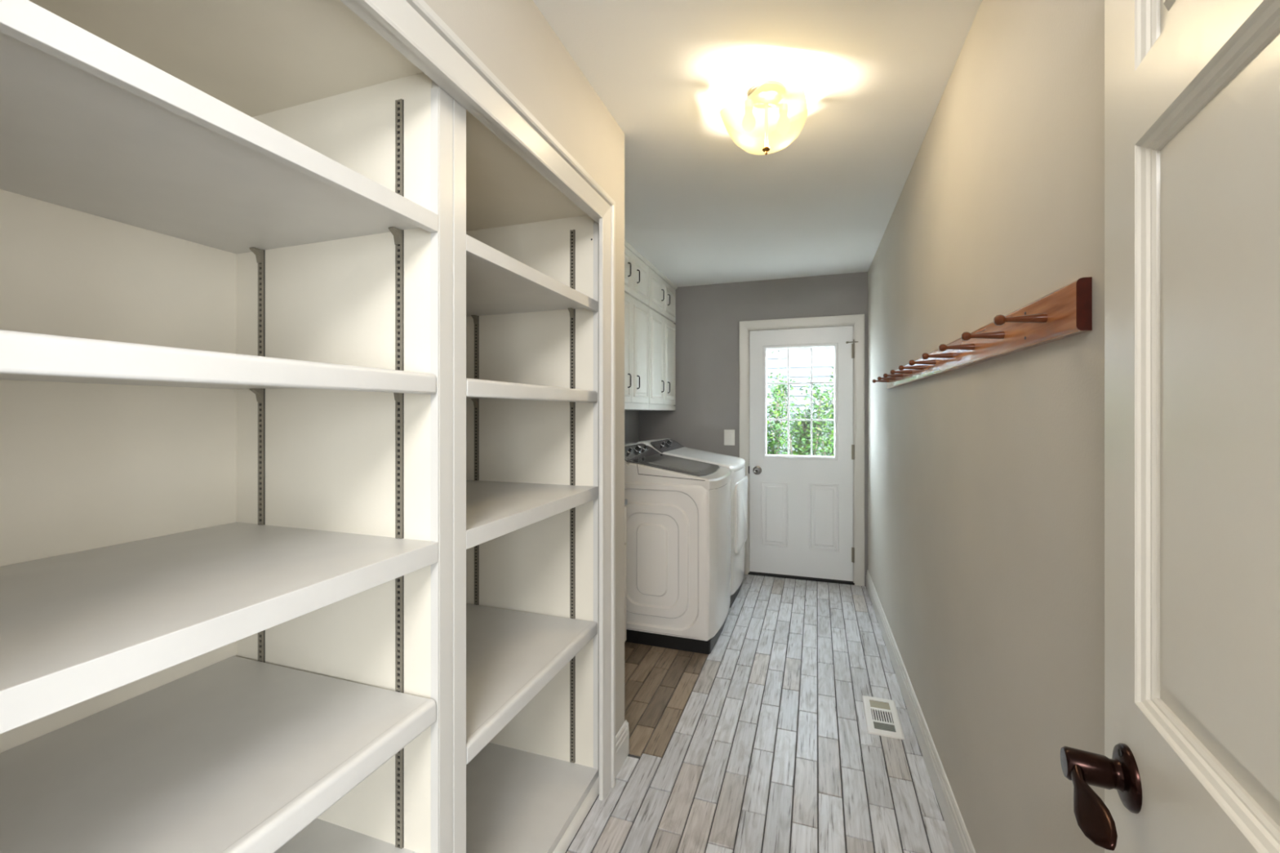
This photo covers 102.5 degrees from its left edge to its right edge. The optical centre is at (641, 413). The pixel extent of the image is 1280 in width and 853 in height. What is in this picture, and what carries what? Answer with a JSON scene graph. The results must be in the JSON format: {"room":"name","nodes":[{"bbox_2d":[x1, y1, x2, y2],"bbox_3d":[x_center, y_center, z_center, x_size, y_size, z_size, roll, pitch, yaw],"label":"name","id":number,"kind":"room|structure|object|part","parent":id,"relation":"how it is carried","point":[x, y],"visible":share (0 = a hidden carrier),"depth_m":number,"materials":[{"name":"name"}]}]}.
{"room":"laundry room","nodes":[
{"label":"laundry room","id":0,"kind":"room"},
{"bbox_2d":[423,0,624,735],"bbox_3d":[-0.804,0.123,1.261,0.906,2.440,1.910,0,0,19],"label":"wall","id":1,"kind":"structure","parent":0,"point":[513,39],"depth_m":1.52,"materials":[{"name":"beige paint"}]},
{"bbox_2d":[340,0,615,800],"bbox_3d":[-0.388,0.288,1.037,0.026,2.110,1.750,0,0,19],"label":"trim","id":2,"kind":"structure","parent":1,"relation":"attached to","point":[414,23],"depth_m":1.58,"materials":[{"name":"white paint"}]},
{"bbox_2d":[615,720,629,777],"bbox_3d":[-0.228,1.278,2.000,0.320,0.130,0.167,0,0,19],"label":"baseboard","id":3,"kind":"structure","parent":1,"relation":"attached to","point":[622,738],"depth_m":1.96,"materials":[{"name":"white paint"}]},
{"bbox_2d":[624,410,639,444],"bbox_3d":[-0.475,0.123,3.451,0.120,2.440,2.450,0,0,19],"label":"wall","id":4,"kind":"structure","parent":0,"point":[631,417],"depth_m":4.40,"materials":[{"name":"grey paint"}]},
{"bbox_2d":[624,239,651,409],"bbox_3d":[-0.214,-0.560,3.457,0.369,1.073,0.762,0,0,19],"label":"upper cabinet","id":5,"kind":"object","parent":4,"relation":"attached to","point":[636,265],"visible":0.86,"depth_m":3.48,"materials":[{"name":"paint"}]},
{"bbox_3d":[-0.125,-0.928,3.227,0.008,0.206,0.294,0,0,19],"label":"raised panel","id":6,"kind":"part","parent":5,"relation":"part of","materials":[{"name":"paint"}]},
{"bbox_3d":[-0.125,-0.419,3.227,0.008,0.620,0.294,0,0,19],"label":"raised panel","id":7,"kind":"part","parent":5,"relation":"part of","materials":[{"name":"paint"}]},
{"bbox_3d":[-0.138,-0.928,3.231,0.019,0.286,0.374,0,0,19],"label":"door","id":8,"kind":"part","parent":5,"relation":"part of","materials":[{"name":"paint"}]},
{"bbox_3d":[-0.138,-0.419,3.231,0.019,0.700,0.374,0,0,19],"label":"door","id":9,"kind":"part","parent":5,"relation":"part of","materials":[{"name":"paint"}]},
{"bbox_3d":[-0.078,-0.043,3.411,0.018,0.040,0.762,0,0,19],"label":"light rail","id":10,"kind":"part","parent":5,"relation":"part of","materials":[{"name":"paint"}]},
{"bbox_3d":[-0.016,-0.928,3.589,0.019,0.286,0.374,0,0,19],"label":"door","id":11,"kind":"part","parent":5,"relation":"part of","materials":[{"name":"paint"}]},
{"bbox_3d":[-0.016,-0.419,3.589,0.019,0.700,0.374,0,0,19],"label":"door","id":12,"kind":"part","parent":5,"relation":"part of","materials":[{"name":"paint"}]},
{"bbox_3d":[-0.004,-0.928,3.585,0.008,0.206,0.294,0,0,19],"label":"raised panel","id":13,"kind":"part","parent":5,"relation":"part of","materials":[{"name":"paint"}]},
{"bbox_3d":[-0.004,-0.419,3.585,0.008,0.620,0.294,0,0,19],"label":"raised panel","id":14,"kind":"part","parent":5,"relation":"part of","materials":[{"name":"paint"}]},
{"bbox_2d":[624,263,677,410],"bbox_3d":[0.030,-0.560,4.175,0.369,1.073,0.747,0,0,19],"label":"upper cabinet","id":15,"kind":"object","parent":4,"relation":"attached to","point":[662,291],"visible":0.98,"depth_m":4.06,"materials":[{"name":"paint"}]},
{"bbox_3d":[0.107,-0.928,3.953,0.019,0.286,0.366,0,0,19],"label":"door","id":16,"kind":"part","parent":15,"relation":"part of","materials":[{"name":"paint"}]},
{"bbox_3d":[0.107,-0.419,3.953,0.019,0.700,0.366,0,0,19],"label":"door","id":17,"kind":"part","parent":15,"relation":"part of","materials":[{"name":"paint"}]},
{"bbox_3d":[0.120,-0.928,3.949,0.008,0.206,0.286,0,0,19],"label":"raised panel","id":18,"kind":"part","parent":15,"relation":"part of","materials":[{"name":"paint"}]},
{"bbox_3d":[0.120,-0.419,3.949,0.008,0.620,0.286,0,0,19],"label":"raised panel","id":19,"kind":"part","parent":15,"relation":"part of","materials":[{"name":"paint"}]},
{"bbox_3d":[0.166,-0.043,4.129,0.018,0.040,0.747,0,0,19],"label":"light rail","id":20,"kind":"part","parent":15,"relation":"part of","materials":[{"name":"paint"}]},
{"bbox_3d":[0.162,-0.927,4.037,0.030,0.093,0.008,0,0,19],"label":"handle","id":21,"kind":"part","parent":15,"relation":"part of","materials":[{"name":"black metal"}]},
{"bbox_3d":[0.162,-0.209,4.037,0.030,0.093,0.008,0,0,19],"label":"handle","id":22,"kind":"part","parent":15,"relation":"part of","materials":[{"name":"black metal"}]},
{"bbox_3d":[0.227,-0.928,4.304,0.019,0.286,0.366,0,0,19],"label":"door","id":23,"kind":"part","parent":15,"relation":"part of","materials":[{"name":"paint"}]},
{"bbox_3d":[0.227,-0.419,4.304,0.019,0.700,0.366,0,0,19],"label":"door","id":24,"kind":"part","parent":15,"relation":"part of","materials":[{"name":"paint"}]},
{"bbox_3d":[0.239,-0.928,4.299,0.008,0.206,0.286,0,0,19],"label":"raised panel","id":25,"kind":"part","parent":15,"relation":"part of","materials":[{"name":"paint"}]},
{"bbox_3d":[0.239,-0.419,4.299,0.008,0.620,0.286,0,0,19],"label":"raised panel","id":26,"kind":"part","parent":15,"relation":"part of","materials":[{"name":"paint"}]},
{"bbox_2d":[639,271,867,586],"bbox_3d":[0.933,0.123,4.330,2.220,2.440,0.120,0,0,19],"label":"wall","id":27,"kind":"structure","parent":0,"point":[708,317],"depth_m":4.35,"materials":[{"name":"grey paint"}]},
{"bbox_2d":[724,429,734,445],"bbox_3d":[0.738,0.206,4.327,0.090,0.132,0.012,0,0,19],"label":"light switch","id":28,"kind":"object","parent":27,"relation":"attached to","point":[729,434],"visible":1,"depth_m":4.33,"materials":[{"name":"white plastic"}]},
{"bbox_2d":[739,314,864,586],"bbox_3d":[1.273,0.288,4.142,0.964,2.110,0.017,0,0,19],"label":"trim","id":29,"kind":"structure","parent":27,"relation":"attached to","point":[858,320],"depth_m":4.00,"materials":[{"name":"white paint"}]},
{"bbox_2d":[747,325,858,585],"bbox_3d":[1.292,0.332,4.179,0.860,2.034,0.176,0,0,19],"label":"door","id":30,"kind":"structure","parent":27,"relation":"in","point":[801,507],"depth_m":4.15,"materials":[{"name":"white paint"}]},
{"bbox_3d":[0.950,0.475,4.237,0.072,0.072,0.062,0,0,19],"label":"knob","id":31,"kind":"part","parent":30,"relation":"part of","materials":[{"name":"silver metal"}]},
{"bbox_3d":[1.091,0.830,4.219,0.220,0.535,0.007,0,0,19],"label":"panel","id":32,"kind":"part","parent":30,"relation":"part of","materials":[{"name":"white paint"}]},
{"bbox_3d":[1.453,0.830,4.096,0.225,0.535,0.007,0,0,19],"label":"panel","id":33,"kind":"part","parent":30,"relation":"part of","materials":[{"name":"white paint"}]},
{"bbox_2d":[533,0,982,287],"bbox_3d":[0.621,-1.147,0.771,3.920,0.100,7.060,0,0,19],"label":"ceiling","id":34,"kind":"structure","parent":0,"point":[873,76],"depth_m":1.88,"materials":[{"name":"white paint"}]},
{"bbox_2d":[719,75,808,155],"bbox_3d":[0.415,-0.991,1.765,0.296,0.212,0.304,0,0,19],"label":"ceiling light","id":35,"kind":"object","parent":34,"relation":"attached to","point":[774,113],"visible":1,"depth_m":1.68,"materials":[{"name":"white glass"}]},
{"bbox_2d":[565,574,955,852],"bbox_3d":[0.621,1.392,0.771,3.920,0.100,7.060,0,0,19],"label":"floor","id":36,"kind":"structure","parent":0,"point":[761,742],"depth_m":2.07,"materials":[{"name":"tile"}]},
{"bbox_2d":[0,0,453,852],"bbox_3d":[-0.842,0.301,0.785,0.648,2.084,0.905,0,0,19],"label":"shelving","id":37,"kind":"object","parent":36,"relation":"on","point":[226,226],"visible":0.99,"depth_m":1.00,"materials":[{"name":"paint"}]},
{"bbox_3d":[-1.147,0.310,0.876,0.012,2.066,0.845,0,0,19],"label":"panel","id":38,"kind":"part","parent":37,"relation":"part of","materials":[{"name":"paint"}]},
{"bbox_3d":[-0.860,-0.070,0.777,0.593,0.021,0.836,0,0,19],"label":"shelf","id":39,"kind":"part","parent":37,"relation":"part of","materials":[{"name":"paint"}]},
{"bbox_3d":[-0.860,-0.404,0.778,0.593,0.019,0.845,0,0,19],"label":"shelf","id":40,"kind":"part","parent":37,"relation":"part of","materials":[{"name":"paint"}]},
{"bbox_3d":[-0.860,0.610,0.777,0.593,0.021,0.836,0,0,19],"label":"shelf","id":41,"kind":"part","parent":37,"relation":"part of","materials":[{"name":"paint"}]},
{"bbox_3d":[-0.860,0.280,0.778,0.593,0.019,0.845,0,0,19],"label":"shelf","id":42,"kind":"part","parent":37,"relation":"part of","materials":[{"name":"paint"}]},
{"bbox_3d":[-0.847,-0.732,0.774,0.621,0.018,0.845,0,0,19],"label":"panel","id":43,"kind":"part","parent":37,"relation":"part of","materials":[{"name":"paint"}]},
{"bbox_3d":[-0.721,0.310,1.187,0.594,2.066,0.018,0,0,19],"label":"panel","id":44,"kind":"part","parent":37,"relation":"part of","materials":[{"name":"paint"}]},
{"bbox_3d":[-0.860,0.946,0.778,0.593,0.019,0.845,0,0,19],"label":"shelf","id":45,"kind":"part","parent":37,"relation":"part of","materials":[{"name":"paint"}]},
{"bbox_2d":[453,98,599,852],"bbox_3d":[-0.566,0.301,1.598,0.648,2.084,0.806,0,0,19],"label":"shelving","id":46,"kind":"object","parent":36,"relation":"on","point":[526,257],"visible":0.54,"depth_m":1.86,"materials":[{"name":"paint"}]},
{"bbox_3d":[-0.576,-0.068,1.611,0.593,0.021,0.733,0,0,19],"label":"shelf","id":47,"kind":"part","parent":46,"relation":"part of","materials":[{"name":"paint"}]},
{"bbox_3d":[-0.576,-0.394,1.613,0.593,0.019,0.742,0,0,19],"label":"shelf","id":48,"kind":"part","parent":46,"relation":"part of","materials":[{"name":"paint"}]},
{"bbox_3d":[-0.564,-0.732,1.609,0.621,0.018,0.742,0,0,19],"label":"panel","id":49,"kind":"part","parent":46,"relation":"part of","materials":[{"name":"paint"}]},
{"bbox_3d":[-0.576,0.276,1.613,0.593,0.019,0.742,0,0,19],"label":"shelf","id":50,"kind":"part","parent":46,"relation":"part of","materials":[{"name":"paint"}]},
{"bbox_3d":[-0.576,0.766,1.611,0.593,0.021,0.733,0,0,19],"label":"shelf","id":51,"kind":"part","parent":46,"relation":"part of","materials":[{"name":"paint"}]},
{"bbox_3d":[-0.454,0.310,1.973,0.594,2.066,0.018,0,0,19],"label":"panel","id":52,"kind":"part","parent":46,"relation":"part of","materials":[{"name":"paint"}]},
{"bbox_3d":[-0.567,1.301,1.610,0.614,0.020,0.742,0,0,19],"label":"panel","id":53,"kind":"part","parent":46,"relation":"part of","materials":[{"name":"paint"}]},
{"bbox_3d":[-0.266,1.330,1.508,0.022,0.026,0.742,0,0,19],"label":"shoe moulding","id":54,"kind":"part","parent":46,"relation":"part of","materials":[{"name":"white paint"}]},
{"bbox_2d":[624,498,627,641],"bbox_3d":[-0.431,0.917,2.604,0.505,0.852,0.842,0,0,19],"label":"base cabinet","id":55,"kind":"object","parent":36,"relation":"on","point":[625,500],"visible":0.07,"depth_m":2.91,"materials":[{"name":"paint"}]},
{"bbox_3d":[-0.163,0.632,2.731,0.019,0.209,0.418,0,0,19],"label":"drawer","id":56,"kind":"part","parent":55,"relation":"part of","materials":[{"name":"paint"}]},
{"bbox_3d":[-0.163,1.018,2.731,0.019,0.550,0.418,0,0,19],"label":"door","id":57,"kind":"part","parent":55,"relation":"part of","materials":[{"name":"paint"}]},
{"bbox_2d":[624,442,731,654],"bbox_3d":[0.063,0.765,3.308,0.978,1.151,0.699,0,0,19],"label":"washing machine","id":58,"kind":"object","parent":36,"relation":"on","point":[678,543],"visible":0.87,"depth_m":2.93,"materials":[{"name":"white metal"}]},
{"bbox_2d":[624,442,644,462],"bbox_3d":[-0.070,0.251,3.360,0.194,0.078,0.675,0,0,19],"label":"control panel","id":59,"kind":"object","parent":58,"relation":"attached to","point":[633,451],"depth_m":3.27,"materials":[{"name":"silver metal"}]},
{"bbox_3d":[-0.025,0.234,3.365,0.050,0.046,0.048,0,0,19],"label":"control knob","id":60,"kind":"part","parent":58,"relation":"part of","materials":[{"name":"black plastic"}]},
{"bbox_3d":[-0.030,0.250,3.346,0.114,0.074,0.665,0,0,19],"label":"control panel","id":61,"kind":"part","parent":58,"relation":"part of","materials":[{"name":"grey plastic"}]},
{"bbox_3d":[0.046,0.831,2.952,0.660,0.856,0.014,0,0,19],"label":"pressed panel","id":62,"kind":"part","parent":58,"relation":"part of","materials":[{"name":"white metal"}]},
{"bbox_3d":[0.241,0.324,3.254,0.458,0.082,0.615,0,0,19],"label":"lid glass","id":63,"kind":"part","parent":58,"relation":"part of","materials":[{"name":"grey glass"}]},
{"bbox_3d":[0.282,0.365,3.240,0.519,0.150,0.687,0,0,19],"label":"lid","id":64,"kind":"part","parent":58,"relation":"part of","materials":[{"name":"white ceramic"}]},
{"bbox_2d":[636,438,747,608],"bbox_3d":[0.412,0.776,3.942,0.734,1.129,0.698,0,0,19],"label":"dryer","id":65,"kind":"object","parent":36,"relation":"on","point":[739,482],"visible":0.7,"depth_m":3.72,"materials":[{"name":"white metal"}]},
{"bbox_2d":[636,438,670,453],"bbox_3d":[0.160,0.251,4.035,0.194,0.078,0.675,0,0,19],"label":"control panel","id":66,"kind":"object","parent":65,"relation":"attached to","point":[662,446],"depth_m":3.86,"materials":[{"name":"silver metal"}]},
{"bbox_3d":[0.199,0.250,4.021,0.114,0.074,0.665,0,0,19],"label":"control panel","id":67,"kind":"part","parent":65,"relation":"part of","materials":[{"name":"grey plastic"}]},
{"bbox_3d":[0.748,0.743,3.835,0.028,0.500,0.563,0,0,19],"label":"door","id":68,"kind":"part","parent":65,"relation":"part of","materials":[{"name":"white metal"}]},
{"bbox_2d":[862,695,905,740],"bbox_3d":[1.063,1.339,2.273,0.141,0.006,0.303,0,0,19],"label":"floor vent","id":69,"kind":"object","parent":36,"relation":"in","point":[882,717],"visible":1,"depth_m":2.25,"materials":[{"name":"white metal"}]},
{"bbox_3d":[1.090,1.340,2.354,0.083,0.002,0.062,0,0,19],"label":"damper plate","id":70,"kind":"part","parent":69,"relation":"part of","materials":[{"name":"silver metal"}]},
{"bbox_3d":[1.041,1.339,2.210,0.083,0.004,0.008,0,0,19],"label":"damper blade","id":71,"kind":"part","parent":69,"relation":"part of","materials":[{"name":"silver metal"}]},
{"bbox_3d":[1.038,1.339,2.200,0.083,0.004,0.008,0,0,19],"label":"damper blade","id":72,"kind":"part","parent":69,"relation":"part of","materials":[{"name":"silver metal"}]},
{"bbox_3d":[1.034,1.339,2.190,0.083,0.004,0.008,0,0,19],"label":"damper blade","id":73,"kind":"part","parent":69,"relation":"part of","materials":[{"name":"silver metal"}]},
{"bbox_3d":[1.031,1.339,2.180,0.083,0.004,0.008,0,0,19],"label":"damper blade","id":74,"kind":"part","parent":69,"relation":"part of","materials":[{"name":"silver metal"}]},
{"bbox_3d":[1.027,1.339,2.170,0.083,0.004,0.008,0,0,19],"label":"damper blade","id":75,"kind":"part","parent":69,"relation":"part of","materials":[{"name":"silver metal"}]},
{"bbox_2d":[867,0,1104,852],"bbox_3d":[1.167,0.123,1.885,0.242,2.440,4.360,0,0,19],"label":"wall","id":76,"kind":"structure","parent":0,"point":[986,479],"depth_m":1.21,"materials":[{"name":"beige paint"}]},
{"bbox_2d":[866,569,975,852],"bbox_3d":[1.086,1.278,1.948,0.014,0.130,4.288,0,0,18],"label":"baseboard","id":77,"kind":"structure","parent":76,"relation":"attached to","point":[961,841],"depth_m":1.96,"materials":[{"name":"white paint"}]},
{"bbox_2d":[872,276,1092,389],"bbox_3d":[1.014,-0.178,1.872,0.104,0.087,2.145,0,0,18],"label":"peg rail","id":78,"kind":"object","parent":76,"relation":"attached to","point":[1065,312],"visible":1,"depth_m":1.07,"materials":[{"name":"brown wood"}]},
{"bbox_2d":[1060,0,1279,852],"bbox_3d":[0.427,0.327,0.302,0.156,2.008,0.767,0,0,26],"label":"door","id":79,"kind":"structure","parent":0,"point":[1190,762],"depth_m":0.48,"materials":[{"name":"paint"}]},
{"bbox_3d":[0.481,0.416,0.558,0.025,0.032,0.128,0,0,26],"label":"lever handle","id":80,"kind":"part","parent":79,"relation":"part of","materials":[{"name":"brown metal"}]},
{"bbox_3d":[0.438,-0.483,0.307,0.040,0.210,0.564,0,0,26],"label":"moulding","id":81,"kind":"part","parent":79,"relation":"part of","materials":[{"name":"paint"}]},
{"bbox_3d":[0.438,-0.483,0.307,0.022,0.198,0.552,0,0,26],"label":"panel","id":82,"kind":"part","parent":79,"relation":"part of","materials":[{"name":"paint"}]},
{"bbox_3d":[0.438,0.012,0.307,0.040,0.617,0.564,0,0,26],"label":"moulding","id":83,"kind":"part","parent":79,"relation":"part of","materials":[{"name":"paint"}]},
{"bbox_3d":[0.438,0.012,0.307,0.022,0.605,0.552,0,0,26],"label":"panel","id":84,"kind":"part","parent":79,"relation":"part of","materials":[{"name":"paint"}]},
{"label":"outside","id":85,"kind":"structure","parent":0,"visible":0},
{"bbox_3d":[3.293,1.623,9.688,18.000,0.240,11.535,0,0,19],"label":"ground","id":86,"kind":"structure","parent":85,"visible":0},
{"bbox_2d":[767,349,786,453],"bbox_3d":[2.005,0.154,7.727,0.340,2.698,0.309,0,0,19],"label":"shrub","id":87,"kind":"object","parent":86,"relation":"on","point":[778,374],"visible":0.17,"depth_m":7.70,"materials":[{"name":"green plant"}]},
{"bbox_3d":[2.009,0.197,7.726,0.156,2.613,0.163,0,0,-17],"label":"stem","id":88,"kind":"part","parent":87,"relation":"part of","materials":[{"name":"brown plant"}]},
{"bbox_2d":[767,372,797,454],"bbox_3d":[1.635,0.490,6.685,0.958,2.029,0.918,0,0,19],"label":"shrub","id":89,"kind":"object","parent":86,"relation":"on","point":[777,436],"visible":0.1,"depth_m":6.60,"materials":[{"name":"green plant"}]},
{"bbox_3d":[1.653,0.548,6.703,0.430,1.913,0.542,0,0,19],"label":"stem","id":90,"kind":"part","parent":89,"relation":"part of","materials":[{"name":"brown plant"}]},
{"bbox_2d":[767,346,834,455],"bbox_3d":[2.637,-0.597,8.070,6.200,4.200,0.222,0,0,19],"label":"house","id":91,"kind":"structure","parent":86,"relation":"on","point":[823,358],"depth_m":8.02,"materials":[{"name":"white"}]},
{"bbox_2d":[767,377,834,455],"bbox_3d":[1.736,0.553,5.580,0.830,1.900,0.754,0,0,19],"label":"shrub","id":92,"kind":"object","parent":86,"relation":"on","point":[802,433],"visible":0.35,"depth_m":5.47,"materials":[{"name":"green plant"}]},
{"bbox_3d":[1.755,0.625,5.591,0.384,1.757,0.345,0,0,19],"label":"stem","id":93,"kind":"part","parent":92,"relation":"part of","materials":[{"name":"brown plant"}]},
{"bbox_2d":[795,366,834,456],"bbox_3d":[2.483,0.443,6.558,0.936,2.123,0.940,0,0,41],"label":"shrub","id":94,"kind":"object","parent":86,"relation":"on","point":[828,453],"visible":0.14,"depth_m":6.53,"materials":[{"name":"green plant"}]},
{"bbox_3d":[2.451,0.525,6.524,0.481,1.957,0.392,0,0,-27],"label":"stem","id":95,"kind":"part","parent":94,"relation":"part of","materials":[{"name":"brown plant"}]}
]}

